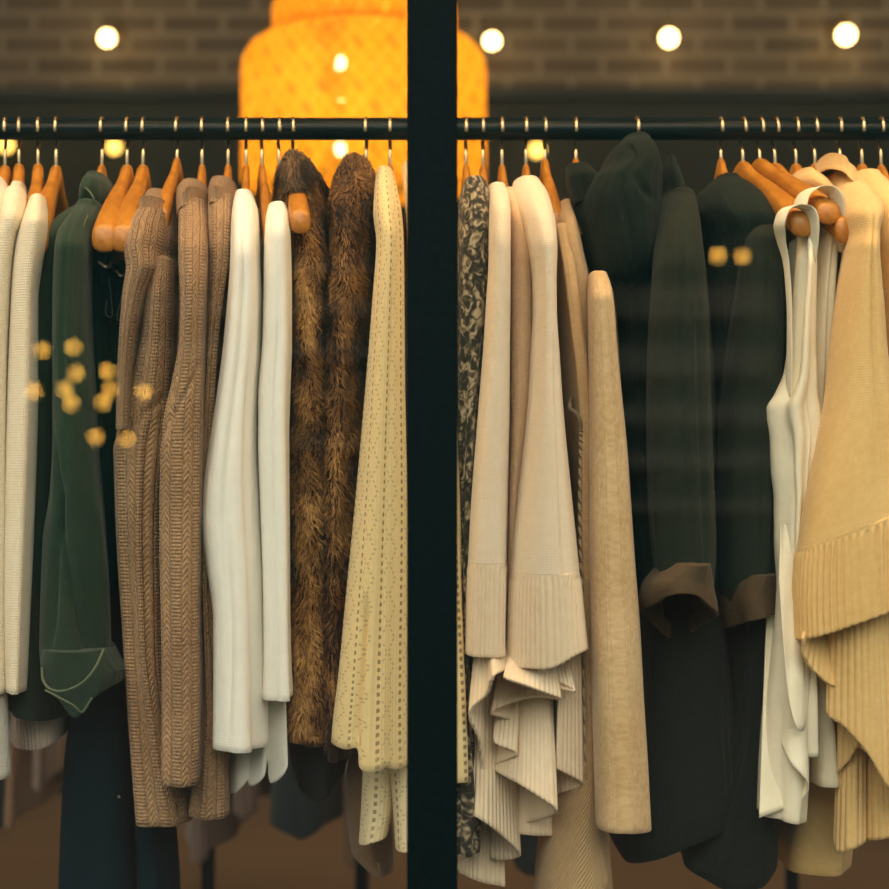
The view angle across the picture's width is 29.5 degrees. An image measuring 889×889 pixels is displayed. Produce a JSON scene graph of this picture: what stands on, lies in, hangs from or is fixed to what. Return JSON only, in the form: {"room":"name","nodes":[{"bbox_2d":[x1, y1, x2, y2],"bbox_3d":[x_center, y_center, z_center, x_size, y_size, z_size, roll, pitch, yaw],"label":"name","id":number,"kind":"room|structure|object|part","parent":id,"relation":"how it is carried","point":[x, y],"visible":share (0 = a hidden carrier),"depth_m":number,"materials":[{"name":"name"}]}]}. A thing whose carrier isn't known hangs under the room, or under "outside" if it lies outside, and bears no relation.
{"room":"clothing store","nodes":[
{"label":"clothing store","id":0,"kind":"room"},
{"bbox_2d":[0,177,10,779],"bbox_3d":[-0.590,0.024,2.174,0.061,0.734,0.464,0,0,-15],"label":"cardigan","id":1,"kind":"object","parent":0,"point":[5,756],"visible":0.25,"depth_m":1.98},
{"bbox_2d":[390,161,471,852],"bbox_3d":[-0.016,0.061,2.120,0.103,0.847,0.278,0,0,0],"label":"cardigan","id":2,"kind":"object","parent":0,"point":[399,796],"visible":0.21,"depth_m":2.00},
{"bbox_2d":[0,0,888,86],"bbox_3d":[0.000,-0.285,6.075,6.800,3.050,0.150,0,0,0],"label":"wall","id":3,"kind":"structure","parent":0,"point":[44,43],"depth_m":6.00,"materials":[{"name":"brick"}]},
{"bbox_2d":[0,140,23,151],"bbox_3d":[-1.524,-1.073,5.900,0.080,0.116,0.130,0,0,0],"label":"wall lamp","id":4,"kind":"object","parent":3,"relation":"attached to","point":[11,143],"visible":0.25,"depth_m":5.85,"materials":[{"name":"gold metal"}]},
{"bbox_3d":[-1.524,-1.041,5.860,0.051,0.052,0.050,0,0,0],"label":"bulb","id":5,"kind":"part","parent":4,"relation":"part of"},
{"bbox_3d":[-1.524,-1.091,5.956,0.080,0.080,0.018,0,0,0],"label":"plate","id":6,"kind":"part","parent":4,"relation":"part of","materials":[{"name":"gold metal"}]},
{"bbox_2d":[100,15,125,45],"bbox_3d":[-1.173,-1.445,5.917,0.080,0.116,0.165,0,0,0],"label":"wall lamp","id":7,"kind":"object","parent":3,"relation":"attached to","point":[114,33],"visible":1,"depth_m":5.93,"materials":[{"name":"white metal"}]},
{"bbox_3d":[-1.173,-1.413,5.860,0.051,0.052,0.050,0,0,0],"label":"bulb","id":8,"kind":"part","parent":7,"relation":"part of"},
{"bbox_3d":[-1.173,-1.469,5.922,0.014,0.052,0.140,0,0,0],"label":"arm","id":9,"kind":"part","parent":7,"relation":"part of","materials":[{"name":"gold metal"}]},
{"bbox_3d":[-1.173,-1.463,5.991,0.080,0.080,0.018,0,0,0],"label":"plate","id":10,"kind":"part","parent":7,"relation":"part of","materials":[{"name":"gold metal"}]},
{"bbox_2d":[107,140,130,153],"bbox_3d":[-1.149,-1.067,5.901,0.080,0.114,0.128,0,0,0],"label":"wall lamp","id":11,"kind":"object","parent":3,"relation":"attached to","point":[114,146],"visible":0.48,"depth_m":5.85,"materials":[{"name":"gold metal"}]},
{"bbox_3d":[-1.149,-1.034,5.860,0.047,0.048,0.047,0,0,0],"label":"bulb","id":12,"kind":"part","parent":11,"relation":"part of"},
{"bbox_3d":[-1.149,-1.084,5.956,0.080,0.080,0.018,0,0,0],"label":"plate","id":13,"kind":"part","parent":11,"relation":"part of","materials":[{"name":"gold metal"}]},
{"bbox_2d":[55,774,343,795],"bbox_3d":[0.000,1.160,5.975,6.800,0.160,0.050,0,0,0],"label":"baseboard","id":14,"kind":"structure","parent":3,"relation":"attached to","point":[59,793],"depth_m":5.95,"materials":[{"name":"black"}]},
{"bbox_2d":[0,100,888,451],"bbox_3d":[0.000,-0.070,5.982,6.800,2.300,0.035,0,0,0],"label":"wall","id":15,"kind":"structure","parent":3,"relation":"attached to","point":[697,160],"depth_m":5.96,"materials":[{"name":"paint"}]},
{"bbox_2d":[0,87,888,99],"bbox_3d":[0.000,-1.240,5.973,6.800,0.040,0.055,0,0,0],"label":"trim","id":16,"kind":"structure","parent":3,"relation":"attached to","point":[6,93],"depth_m":5.94,"materials":[{"name":"grey"}]},
{"bbox_2d":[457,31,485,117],"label":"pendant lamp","id":17,"kind":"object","parent":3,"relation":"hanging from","point":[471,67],"depth_m":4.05,"materials":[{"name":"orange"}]},
{"bbox_2d":[480,18,501,48],"bbox_3d":[0.165,-1.434,5.917,0.080,0.116,0.165,0,0,0],"label":"wall lamp","id":18,"kind":"object","parent":3,"relation":"attached to","point":[490,35],"visible":1,"depth_m":5.86,"materials":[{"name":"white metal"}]},
{"bbox_3d":[0.165,-1.458,5.922,0.014,0.052,0.140,0,0,0],"label":"arm","id":19,"kind":"part","parent":18,"relation":"part of","materials":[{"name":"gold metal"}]},
{"bbox_3d":[0.165,-1.402,5.860,0.051,0.052,0.050,0,0,0],"label":"bulb","id":20,"kind":"part","parent":18,"relation":"part of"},
{"bbox_2d":[527,140,546,156],"bbox_3d":[0.322,-1.056,5.900,0.080,0.116,0.130,0,0,0],"label":"wall lamp","id":21,"kind":"object","parent":3,"relation":"attached to","point":[535,147],"visible":0.56,"depth_m":5.85,"materials":[{"name":"gold metal"}]},
{"bbox_3d":[0.322,-1.024,5.860,0.051,0.052,0.050,0,0,0],"label":"bulb","id":22,"kind":"part","parent":21,"relation":"part of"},
{"bbox_3d":[0.322,-1.074,5.956,0.080,0.080,0.018,0,0,0],"label":"plate","id":23,"kind":"part","parent":21,"relation":"part of","materials":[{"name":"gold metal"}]},
{"bbox_2d":[653,15,676,45],"bbox_3d":[0.780,-1.444,5.916,0.080,0.118,0.167,0,0,0],"label":"wall lamp","id":24,"kind":"object","parent":3,"relation":"attached to","point":[664,33],"visible":1,"depth_m":5.86,"materials":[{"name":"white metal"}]},
{"bbox_3d":[0.780,-1.463,5.991,0.080,0.080,0.018,0,0,0],"label":"plate","id":25,"kind":"part","parent":24,"relation":"part of","materials":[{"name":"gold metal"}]},
{"bbox_3d":[0.780,-1.469,5.922,0.014,0.052,0.140,0,0,0],"label":"arm","id":26,"kind":"part","parent":24,"relation":"part of","materials":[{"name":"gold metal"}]},
{"bbox_3d":[0.780,-1.413,5.860,0.055,0.056,0.054,0,0,0],"label":"bulb","id":27,"kind":"part","parent":24,"relation":"part of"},
{"bbox_2d":[825,12,854,43],"bbox_3d":[1.395,-1.453,5.915,0.080,0.120,0.169,0,0,0],"label":"wall lamp","id":28,"kind":"object","parent":3,"relation":"attached to","point":[836,30],"visible":1,"depth_m":5.86,"materials":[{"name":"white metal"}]},
{"bbox_3d":[1.395,-1.473,5.991,0.080,0.080,0.018,0,0,0],"label":"plate","id":29,"kind":"part","parent":28,"relation":"part of","materials":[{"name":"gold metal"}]},
{"bbox_3d":[1.395,-1.479,5.922,0.014,0.052,0.140,0,0,0],"label":"arm","id":30,"kind":"part","parent":28,"relation":"part of","materials":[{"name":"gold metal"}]},
{"bbox_3d":[1.395,-1.423,5.860,0.059,0.060,0.058,0,0,0],"label":"bulb","id":31,"kind":"part","parent":28,"relation":"part of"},
{"bbox_2d":[0,796,888,888],"bbox_3d":[0.000,1.290,3.820,6.800,0.100,4.360,0,0,0],"label":"floor","id":32,"kind":"structure","parent":0,"point":[261,855],"depth_m":4.96,"materials":[{"name":"brown wood"}]},
{"bbox_2d":[0,118,888,139],"bbox_3d":[0.000,0.405,2.200,3.200,1.671,0.560,0,0,0],"label":"rail","id":33,"kind":"object","parent":32,"relation":"on","point":[66,128],"visible":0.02,"depth_m":2.19,"materials":[{"name":"black"}]},
{"bbox_2d":[0,116,11,186],"bbox_3d":[-0.574,-0.326,2.200,0.031,0.205,0.430,0,0,-9],"label":"wooden hanger","id":34,"kind":"object","parent":33,"relation":"hanging from","point":[5,172],"visible":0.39,"depth_m":2.19,"materials":[{"name":"brown wood"}]},
{"bbox_2d":[13,116,24,184],"bbox_3d":[-0.555,-0.330,2.200,0.028,0.196,0.335,0,0,-12],"label":"wooden hanger","id":35,"kind":"object","parent":33,"relation":"hanging from","point":[18,172],"visible":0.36,"depth_m":2.19,"materials":[{"name":"brown wood"}]},
{"bbox_2d":[0,180,27,693],"bbox_3d":[-0.559,-0.001,2.180,0.048,0.667,0.462,0,0,-12],"label":"knit sweater","id":36,"kind":"object","parent":35,"relation":"hanging from","point":[14,201],"visible":0.52,"depth_m":1.96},
{"bbox_2d":[27,116,43,202],"bbox_3d":[-0.530,-0.330,2.200,0.028,0.196,0.335,0,0,-11],"label":"wooden hanger","id":37,"kind":"object","parent":33,"relation":"hanging from","point":[37,182],"visible":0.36,"depth_m":2.18,"materials":[{"name":"brown wood"}]},
{"bbox_2d":[4,193,69,750],"bbox_3d":[-0.522,0.029,2.169,0.086,0.687,0.449,0,0,-12],"label":"knit sweater","id":38,"kind":"object","parent":37,"relation":"hanging from","point":[22,374],"visible":0.7,"depth_m":1.96,"materials":[{"name":"fabric"}]},
{"bbox_2d":[40,116,68,252],"bbox_3d":[-0.507,-0.326,2.200,0.030,0.205,0.430,0,0,-7],"label":"wooden hanger","id":39,"kind":"object","parent":33,"relation":"hanging from","point":[53,191],"visible":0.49,"depth_m":2.16,"materials":[{"name":"brown wood"}]},
{"bbox_2d":[97,116,124,263],"bbox_3d":[-0.447,-0.328,2.200,0.019,0.200,0.344,0,0,-2],"label":"wooden hanger","id":40,"kind":"object","parent":33,"relation":"hanging from","point":[118,256],"visible":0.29,"depth_m":2.20,"materials":[{"name":"brown wood"}]},
{"bbox_2d":[8,171,124,720],"bbox_3d":[-0.486,-0.007,2.155,0.150,0.688,0.494,0,0,-12],"label":"jacket","id":41,"kind":"object","parent":40,"relation":"hanging from","point":[73,659],"visible":0.84,"depth_m":1.96,"materials":[{"name":"green fabric"}]},
{"bbox_2d":[92,116,133,252],"bbox_3d":[-0.414,-0.327,2.200,0.031,0.202,0.430,0,0,-4],"label":"wooden hanger","id":42,"kind":"object","parent":33,"relation":"hanging from","point":[102,232],"visible":0.57,"depth_m":2.04,"materials":[{"name":"brown wood"}]},
{"bbox_2d":[58,252,135,888],"bbox_3d":[-0.432,0.207,2.117,0.098,0.878,0.212,0,0,0],"label":"garment","id":43,"kind":"object","parent":42,"relation":"hanging from","point":[97,848],"visible":0.53,"depth_m":2.06,"materials":[{"name":"black fabric"}]},
{"bbox_2d":[113,116,151,252],"bbox_3d":[-0.393,-0.327,2.200,0.031,0.202,0.430,0,0,-4],"label":"wooden hanger","id":44,"kind":"object","parent":33,"relation":"hanging from","point":[141,183],"visible":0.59,"depth_m":2.06,"materials":[{"name":"brown wood"}]},
{"bbox_2d":[110,261,180,888],"bbox_3d":[-0.381,0.213,2.119,0.086,0.876,0.201,0,0,0],"label":"garment","id":45,"kind":"object","parent":44,"relation":"hanging from","point":[156,848],"visible":0.24,"depth_m":2.08,"materials":[{"name":"black fabric"}]},
{"bbox_2d":[161,116,183,225],"bbox_3d":[-0.349,-0.346,2.200,0.020,0.164,0.258,0,0,0],"label":"wooden hanger","id":46,"kind":"object","parent":33,"relation":"hanging from","point":[175,177],"visible":0.52,"depth_m":2.14,"materials":[{"name":"brown wood"}]},
{"bbox_2d":[197,116,206,186],"bbox_3d":[-0.316,-0.328,2.200,0.020,0.200,0.344,0,0,-5],"label":"wooden hanger","id":47,"kind":"object","parent":33,"relation":"hanging from","point":[201,171],"visible":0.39,"depth_m":2.19,"materials":[{"name":"brown wood"}]},
{"bbox_2d":[113,188,192,826],"bbox_3d":[-0.354,0.070,2.184,0.093,0.794,0.436,0,0,-1],"label":"knit sweater","id":48,"kind":"object","parent":47,"relation":"hanging from","point":[146,360],"visible":0.78,"depth_m":1.99,"materials":[{"name":"fabric"}]},
{"bbox_2d":[224,116,231,178],"bbox_3d":[-0.282,-0.328,2.200,0.020,0.200,0.344,0,0,-5],"label":"wooden hanger","id":49,"kind":"object","parent":33,"relation":"hanging from","point":[227,171],"visible":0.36,"depth_m":2.19,"materials":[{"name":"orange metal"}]},
{"bbox_2d":[159,178,208,793],"bbox_3d":[-0.328,0.053,2.165,0.065,0.786,0.475,0,0,-5],"label":"knit sweater","id":50,"kind":"object","parent":49,"relation":"hanging from","point":[182,444],"visible":0.88,"depth_m":1.94,"materials":[{"name":"fabric"}]},
{"bbox_2d":[188,175,236,819],"bbox_3d":[-0.287,0.059,2.193,0.051,0.804,0.420,0,0,-2],"label":"knit sweater","id":51,"kind":"object","parent":49,"relation":"hanging from","point":[209,798],"visible":0.62,"depth_m":1.99,"materials":[{"name":"fabric"}]},
{"bbox_2d":[242,116,249,189],"bbox_3d":[-0.259,-0.328,2.200,0.020,0.200,0.344,0,0,-6],"label":"wooden hanger","id":52,"kind":"object","parent":33,"relation":"hanging from","point":[245,171],"visible":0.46,"depth_m":2.19,"materials":[{"name":"brown wood"}]},
{"bbox_2d":[255,116,272,244],"bbox_3d":[-0.238,-0.328,2.200,0.020,0.200,0.344,0,0,-10],"label":"wooden hanger","id":53,"kind":"object","parent":33,"relation":"hanging from","point":[263,199],"visible":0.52,"depth_m":2.16,"materials":[{"name":"brown wood"}]},
{"bbox_2d":[202,189,269,793],"bbox_3d":[-0.249,0.053,2.146,0.083,0.742,0.424,0,0,0],"label":"sweater","id":54,"kind":"object","parent":53,"relation":"hanging from","point":[231,522],"visible":0.91,"depth_m":1.95,"materials":[{"name":"fabric"}]},
{"bbox_2d":[272,116,295,254],"bbox_3d":[-0.216,-0.328,2.200,0.019,0.200,0.344,0,0,-10],"label":"wooden hanger","id":55,"kind":"object","parent":33,"relation":"hanging from","point":[279,117],"visible":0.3,"depth_m":2.19,"materials":[{"name":"brown wood"}]},
{"bbox_2d":[248,201,292,785],"bbox_3d":[-0.223,0.054,2.144,0.054,0.708,0.388,0,0,-7],"label":"sweater","id":56,"kind":"object","parent":55,"relation":"hanging from","point":[274,385],"visible":0.86,"depth_m":1.96,"materials":[{"name":"fabric"}]},
{"bbox_2d":[288,116,309,233],"bbox_3d":[-0.198,-0.339,2.200,0.025,0.179,0.430,0,0,-7],"label":"wooden hanger","id":57,"kind":"object","parent":33,"relation":"hanging from","point":[298,207],"visible":0.52,"depth_m":1.99,"materials":[{"name":"brown wood"}]},
{"bbox_2d":[271,147,347,801],"bbox_3d":[-0.174,0.036,2.196,0.111,0.808,0.382,0,0,-8],"label":"coat","id":58,"kind":"object","parent":57,"relation":"hanging from","point":[316,777],"visible":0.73,"depth_m":2.02,"materials":[{"name":"fur"}]},
{"bbox_2d":[364,116,368,159],"bbox_3d":[-0.102,-0.344,2.200,0.020,0.168,0.258,0,0,2],"label":"wooden hanger","id":59,"kind":"object","parent":33,"relation":"hanging from","point":[365,117],"visible":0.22,"depth_m":2.20,"materials":[{"name":"gold metal"}]},
{"bbox_2d":[319,152,377,762],"bbox_3d":[-0.116,0.006,2.190,0.079,0.753,0.359,0,0,1],"label":"coat","id":60,"kind":"object","parent":59,"relation":"hanging from","point":[352,238],"visible":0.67,"depth_m":2.03,"materials":[{"name":"fur"}]},
{"bbox_2d":[386,116,393,254],"bbox_3d":[-0.071,-0.328,2.200,0.019,0.200,0.344,0,0,-2],"label":"wooden hanger","id":61,"kind":"object","parent":33,"relation":"hanging from","point":[389,117],"visible":0.28,"depth_m":2.19,"materials":[{"name":"gold metal"}]},
{"bbox_2d":[331,165,406,878],"bbox_3d":[-0.092,0.095,2.104,0.097,0.897,0.309,0,0,-3],"label":"cardigan","id":62,"kind":"object","parent":61,"relation":"hanging from","point":[376,588],"visible":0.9,"depth_m":1.97,"materials":[{"name":"beige fabric"}]},
{"bbox_2d":[403,212,406,281],"bbox_3d":[-0.042,-0.328,2.200,0.020,0.200,0.344,0,0,-4],"label":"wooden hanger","id":63,"kind":"object","parent":33,"relation":"hanging from","point":[404,222],"visible":0.07,"depth_m":2.31,"materials":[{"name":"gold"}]},
{"bbox_2d":[457,116,469,234],"bbox_3d":[0.028,-0.328,2.200,0.020,0.200,0.344,0,0,-2],"label":"wooden hanger","id":64,"kind":"object","parent":33,"relation":"hanging from","point":[466,171],"visible":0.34,"depth_m":2.19,"materials":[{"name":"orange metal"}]},
{"bbox_2d":[457,175,489,856],"bbox_3d":[0.028,0.075,2.107,0.062,0.827,0.227,0,0,0],"label":"patterned dress","id":65,"kind":"object","parent":64,"relation":"hanging from","point":[473,207],"visible":0.62,"depth_m":2.00,"materials":[{"name":"fabric"}]},
{"bbox_2d":[479,116,488,185],"bbox_3d":[0.050,-0.328,2.200,0.020,0.200,0.344,0,0,-2],"label":"wooden hanger","id":66,"kind":"object","parent":33,"relation":"hanging from","point":[483,171],"visible":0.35,"depth_m":2.19,"materials":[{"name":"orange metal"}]},
{"bbox_2d":[457,182,520,886],"bbox_3d":[0.064,0.108,2.151,0.083,0.869,0.420,0,0,7],"label":"cardigan","id":67,"kind":"object","parent":66,"relation":"hanging from","point":[496,795],"visible":0.89,"depth_m":1.97,"materials":[{"name":"fabric"}]},
{"bbox_2d":[497,116,508,186],"bbox_3d":[0.075,-0.328,2.200,0.020,0.200,0.344,0,0,-2],"label":"wooden hanger","id":68,"kind":"object","parent":33,"relation":"hanging from","point":[502,177],"visible":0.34,"depth_m":2.19,"materials":[{"name":"orange wood"}]},
{"bbox_2d":[506,187,532,610],"bbox_3d":[0.088,-0.044,2.101,0.034,0.561,0.200,0,0,-2],"label":"knit sweater","id":69,"kind":"object","parent":68,"relation":"hanging from","point":[521,309],"visible":0.64,"depth_m":2.00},
{"bbox_2d":[522,116,530,175],"bbox_3d":[0.106,-0.328,2.200,0.019,0.200,0.344,0,0,-2],"label":"wooden hanger","id":70,"kind":"object","parent":33,"relation":"hanging from","point":[526,170],"visible":0.2,"depth_m":2.19,"materials":[{"name":"orange wood"}]},
{"bbox_2d":[491,175,587,835],"bbox_3d":[0.128,0.069,2.134,0.115,0.811,0.414,0,0,6],"label":"sweater","id":71,"kind":"object","parent":70,"relation":"hanging from","point":[537,707],"visible":0.98,"depth_m":1.95,"materials":[{"name":"fabric"}]},
{"bbox_2d":[539,116,560,224],"bbox_3d":[0.131,-0.344,2.200,0.019,0.168,0.236,0,0,-4],"label":"wooden hanger","id":72,"kind":"object","parent":33,"relation":"hanging from","point":[546,179],"visible":0.45,"depth_m":2.15,"materials":[{"name":"orange wood"}]},
{"bbox_2d":[534,199,612,888],"bbox_3d":[0.161,0.163,2.114,0.105,0.946,0.254,0,0,0],"label":"coat","id":73,"kind":"object","parent":72,"relation":"hanging from","point":[576,855],"visible":0.6,"depth_m":2.01,"materials":[{"name":"fabric"}]},
{"bbox_3d":[0.157,0.237,2.008,0.029,0.591,0.040,0,0,21],"label":"cord","id":74,"kind":"part","parent":73,"relation":"part of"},
{"bbox_2d":[569,116,582,234],"bbox_3d":[0.172,-0.344,2.200,0.019,0.168,0.215,0,0,1],"label":"wooden hanger","id":75,"kind":"object","parent":33,"relation":"hanging from","point":[575,159],"visible":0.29,"depth_m":2.19,"materials":[{"name":"orange wood"}]},
{"bbox_2d":[586,262,651,833],"bbox_3d":[0.210,0.078,2.155,0.097,0.761,0.414,0,0,0],"label":"cardigan","id":76,"kind":"object","parent":75,"relation":"hanging from","point":[620,755],"visible":0.91,"depth_m":1.95,"materials":[{"name":"fabric"}]},
{"bbox_2d":[635,116,639,130],"bbox_3d":[0.251,-0.344,2.200,0.020,0.168,0.258,0,0,-4],"label":"wooden hanger","id":77,"kind":"object","parent":33,"relation":"hanging from","point":[636,117],"visible":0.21,"depth_m":2.19,"materials":[{"name":"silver metal"}]},
{"bbox_2d":[565,132,733,862],"bbox_3d":[0.266,0.067,2.163,0.232,0.909,0.479,0,0,0],"label":"coat","id":78,"kind":"object","parent":77,"relation":"hanging from","point":[638,218],"visible":0.89,"depth_m":2.04,"materials":[{"name":"fabric"}]},
{"bbox_2d":[571,132,661,288],"bbox_3d":[0.214,-0.290,2.132,0.109,0.196,0.289,0,0,0],"label":"hood","id":79,"kind":"object","parent":78,"relation":"attached to","point":[617,208],"depth_m":2.01,"materials":[{"name":"fabric"}]},
{"bbox_2d":[714,116,727,178],"bbox_3d":[0.361,-0.344,2.200,0.019,0.168,0.258,0,0,-1],"label":"wooden hanger","id":80,"kind":"object","parent":33,"relation":"hanging from","point":[721,168],"visible":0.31,"depth_m":2.19,"materials":[{"name":"orange wood"}]},
{"bbox_2d":[733,116,810,236],"bbox_3d":[0.390,-0.337,2.200,0.031,0.183,0.430,0,0,-9],"label":"wooden hanger","id":81,"kind":"object","parent":33,"relation":"hanging from","point":[797,222],"visible":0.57,"depth_m":2.06,"materials":[{"name":"orange wood"}]},
{"bbox_2d":[680,172,787,888],"bbox_3d":[0.366,0.095,2.192,0.148,0.892,0.385,0,0,0],"label":"coat","id":82,"kind":"object","parent":81,"relation":"hanging from","point":[745,270],"visible":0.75,"depth_m":2.04,"materials":[{"name":"fabric"}]},
{"bbox_2d":[757,204,820,824],"bbox_3d":[0.413,0.084,2.024,0.085,0.733,0.129,0,0,0],"label":"sleeveless top","id":83,"kind":"object","parent":81,"relation":"hanging from","point":[794,410],"visible":0.73,"depth_m":1.99,"materials":[{"name":"fabric"}]},
{"bbox_2d":[759,615,808,817],"bbox_3d":[0.411,0.278,2.018,0.057,0.325,0.090,0,0,19],"label":"drape","id":84,"kind":"object","parent":83,"relation":"hanging from","point":[783,746],"depth_m":1.99,"materials":[{"name":"fabric"}]},
{"bbox_2d":[779,523,805,730],"bbox_3d":[0.412,0.152,2.006,0.031,0.364,0.094,0,0,9],"label":"drape","id":85,"kind":"object","parent":83,"relation":"hanging from","point":[792,665],"depth_m":1.98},
{"bbox_2d":[785,116,802,227],"bbox_3d":[0.459,-0.330,2.200,0.028,0.196,0.335,0,0,-4],"label":"wooden hanger","id":86,"kind":"object","parent":33,"relation":"hanging from","point":[795,167],"visible":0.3,"depth_m":2.19,"materials":[{"name":"orange wood"}]},
{"bbox_2d":[778,167,852,876],"bbox_3d":[0.481,0.092,2.186,0.108,0.892,0.239,0,0,0],"label":"cardigan","id":87,"kind":"object","parent":86,"relation":"hanging from","point":[808,848],"visible":0.1,"depth_m":2.11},
{"bbox_2d":[751,116,840,223],"bbox_3d":[0.412,-0.344,2.200,0.031,0.168,0.430,0,0,-12],"label":"wooden hanger","id":88,"kind":"object","parent":33,"relation":"hanging from","point":[828,211],"visible":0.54,"depth_m":2.07,"materials":[{"name":"orange wood"}]},
{"bbox_2d":[793,185,845,787],"bbox_3d":[0.447,0.053,2.043,0.068,0.718,0.114,0,0,0],"label":"sleeveless top","id":89,"kind":"object","parent":88,"relation":"hanging from","point":[822,742],"visible":0.37,"depth_m":2.02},
{"bbox_2d":[786,116,824,247],"bbox_3d":[0.483,-0.330,2.200,0.028,0.196,0.335,0,0,-4],"label":"wooden hanger","id":90,"kind":"object","parent":33,"relation":"hanging from","point":[790,236],"visible":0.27,"depth_m":2.20,"materials":[{"name":"orange wood"}]},
{"bbox_2d":[792,153,888,852],"bbox_3d":[0.486,0.062,2.084,0.156,0.856,0.313,0,0,0],"label":"poncho","id":91,"kind":"object","parent":90,"relation":"hanging from","point":[840,576],"visible":0.96,"depth_m":1.95,"materials":[{"name":"fabric"}]},
{"bbox_2d":[770,116,848,242],"bbox_3d":[0.431,-0.333,2.200,0.025,0.190,0.430,0,0,-12],"label":"wooden hanger","id":92,"kind":"object","parent":33,"relation":"hanging from","point":[839,230],"visible":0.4,"depth_m":2.00,"materials":[{"name":"orange wood"}]},
{"bbox_2d":[837,116,842,153],"bbox_3d":[0.516,-0.328,2.200,0.020,0.200,0.344,0,0,3],"label":"wooden hanger","id":93,"kind":"object","parent":33,"relation":"hanging from","point":[840,118],"visible":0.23,"depth_m":2.20,"materials":[{"name":"gold metal"}]},
{"bbox_2d":[857,116,867,170],"bbox_3d":[0.545,-0.330,2.200,0.028,0.196,0.335,0,0,1],"label":"wooden hanger","id":94,"kind":"object","parent":33,"relation":"hanging from","point":[861,166],"visible":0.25,"depth_m":2.20,"materials":[{"name":"gold metal"}]},
{"bbox_2d":[858,168,888,354],"bbox_3d":[0.560,0.037,2.102,0.084,0.778,0.237,0,0,0],"label":"cardigan","id":95,"kind":"object","parent":94,"relation":"hanging from","point":[878,182],"visible":0.27,"depth_m":2.01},
{"bbox_2d":[877,116,888,179],"bbox_3d":[0.570,-0.328,2.200,0.020,0.200,0.344,0,0,-1],"label":"wooden hanger","id":96,"kind":"object","parent":33,"relation":"hanging from","point":[881,167],"visible":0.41,"depth_m":2.19,"materials":[{"name":"gold metal"}]},
{"bbox_2d":[201,433,798,888],"bbox_3d":[0.000,0.609,3.250,2.600,1.262,0.400,0,0,0],"label":"clothes rack","id":97,"kind":"object","parent":32,"relation":"on","point":[207,867],"visible":0.02,"depth_m":3.24,"materials":[{"name":"black"}]},
{"bbox_2d":[0,779,23,828],"bbox_3d":[-0.859,0.352,3.258,0.083,0.764,0.413,0,0,0],"label":"garment","id":98,"kind":"object","parent":97,"relation":"hanging from","point":[2,782],"visible":0.02,"depth_m":3.13,"materials":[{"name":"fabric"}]},
{"bbox_2d":[4,741,63,829],"bbox_3d":[-0.783,0.333,3.248,0.077,0.727,0.407,0,0,0],"label":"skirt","id":99,"kind":"object","parent":97,"relation":"hanging from","point":[20,796],"visible":0.05,"depth_m":3.09,"materials":[{"name":"brown fabric"}]},
{"bbox_2d":[32,731,67,791],"bbox_3d":[-0.731,0.299,3.250,0.058,0.657,0.411,0,0,0],"label":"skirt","id":100,"kind":"object","parent":97,"relation":"hanging from","point":[48,761],"visible":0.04,"depth_m":3.07,"materials":[{"name":"brown fabric"}]},
{"bbox_3d":[-0.456,0.605,3.250,0.027,1.230,0.026,0,0,0],"label":"leg","id":101,"kind":"part","parent":97,"relation":"part of","materials":[{"name":"black"}]},
{"bbox_2d":[185,793,240,862],"bbox_3d":[-0.444,0.363,3.248,0.100,0.787,0.410,0,0,-3],"label":"garment","id":102,"kind":"object","parent":97,"relation":"hanging from","point":[202,836],"visible":0.06,"depth_m":3.07,"materials":[{"name":"brown fabric"}]},
{"bbox_2d":[233,765,270,820],"bbox_3d":[-0.362,0.327,3.252,0.062,0.715,0.396,0,0,0],"label":"garment","id":103,"kind":"object","parent":97,"relation":"hanging from","point":[246,800],"visible":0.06,"depth_m":3.06,"materials":[{"name":"brown fabric"}]},
{"bbox_2d":[269,741,343,839],"bbox_3d":[-0.263,0.344,3.258,0.142,0.748,0.405,0,0,0],"label":"garment","id":104,"kind":"object","parent":97,"relation":"hanging from","point":[293,813],"visible":0.07,"depth_m":3.06,"materials":[{"name":"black fabric"}]},
{"bbox_2d":[344,759,356,869],"bbox_3d":[-0.165,0.370,3.256,0.057,0.800,0.410,0,0,-2],"label":"garment","id":105,"kind":"object","parent":97,"relation":"hanging from","point":[350,860],"visible":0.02,"depth_m":3.06,"materials":[{"name":"brown fabric"}]},
{"bbox_3d":[-0.159,0.605,3.250,0.027,1.230,0.026,0,0,0],"label":"leg","id":106,"kind":"part","parent":97,"relation":"part of","materials":[{"name":"black"}]},
{"bbox_2d":[512,834,537,875],"bbox_3d":[0.160,0.374,3.247,0.128,0.810,0.411,0,0,0],"label":"garment","id":107,"kind":"object","parent":97,"relation":"hanging from","point":[525,863],"visible":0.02,"depth_m":3.04,"materials":[{"name":"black fabric"}]},
{"bbox_3d":[0.670,0.605,3.250,0.027,1.230,0.026,0,0,0],"label":"leg","id":108,"kind":"part","parent":97,"relation":"part of","materials":[{"name":"black"}]},
{"bbox_3d":[0.000,1.090,1.735,6.800,0.300,0.110,0,0,0],"label":"trim","id":109,"kind":"structure","parent":32,"relation":"on","visible":0},
{"bbox_2d":[407,0,456,888],"bbox_3d":[-0.013,-0.385,1.744,0.052,2.650,0.052,0,0,0],"label":"window frame post","id":110,"kind":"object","parent":109,"relation":"on","point":[431,24],"depth_m":1.72,"materials":[{"name":"black metal"}]},
{"bbox_3d":[0.000,-1.870,3.820,6.800,0.120,4.360,0,0,0],"label":"ceiling","id":111,"kind":"structure","parent":0,"visible":0},
{"bbox_2d":[241,0,406,117],"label":"pendant lamp","id":112,"kind":"object","parent":111,"relation":"hanging from","point":[324,58],"depth_m":3.92,"materials":[{"name":"orange"}]},
{"bbox_3d":[-0.201,-1.086,4.200,0.456,0.161,0.456,0,0,0],"label":"lamp shade","id":113,"kind":"part","parent":112,"relation":"part of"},
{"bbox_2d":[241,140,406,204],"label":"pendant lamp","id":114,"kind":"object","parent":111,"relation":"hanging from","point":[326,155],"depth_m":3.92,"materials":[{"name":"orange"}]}
]}

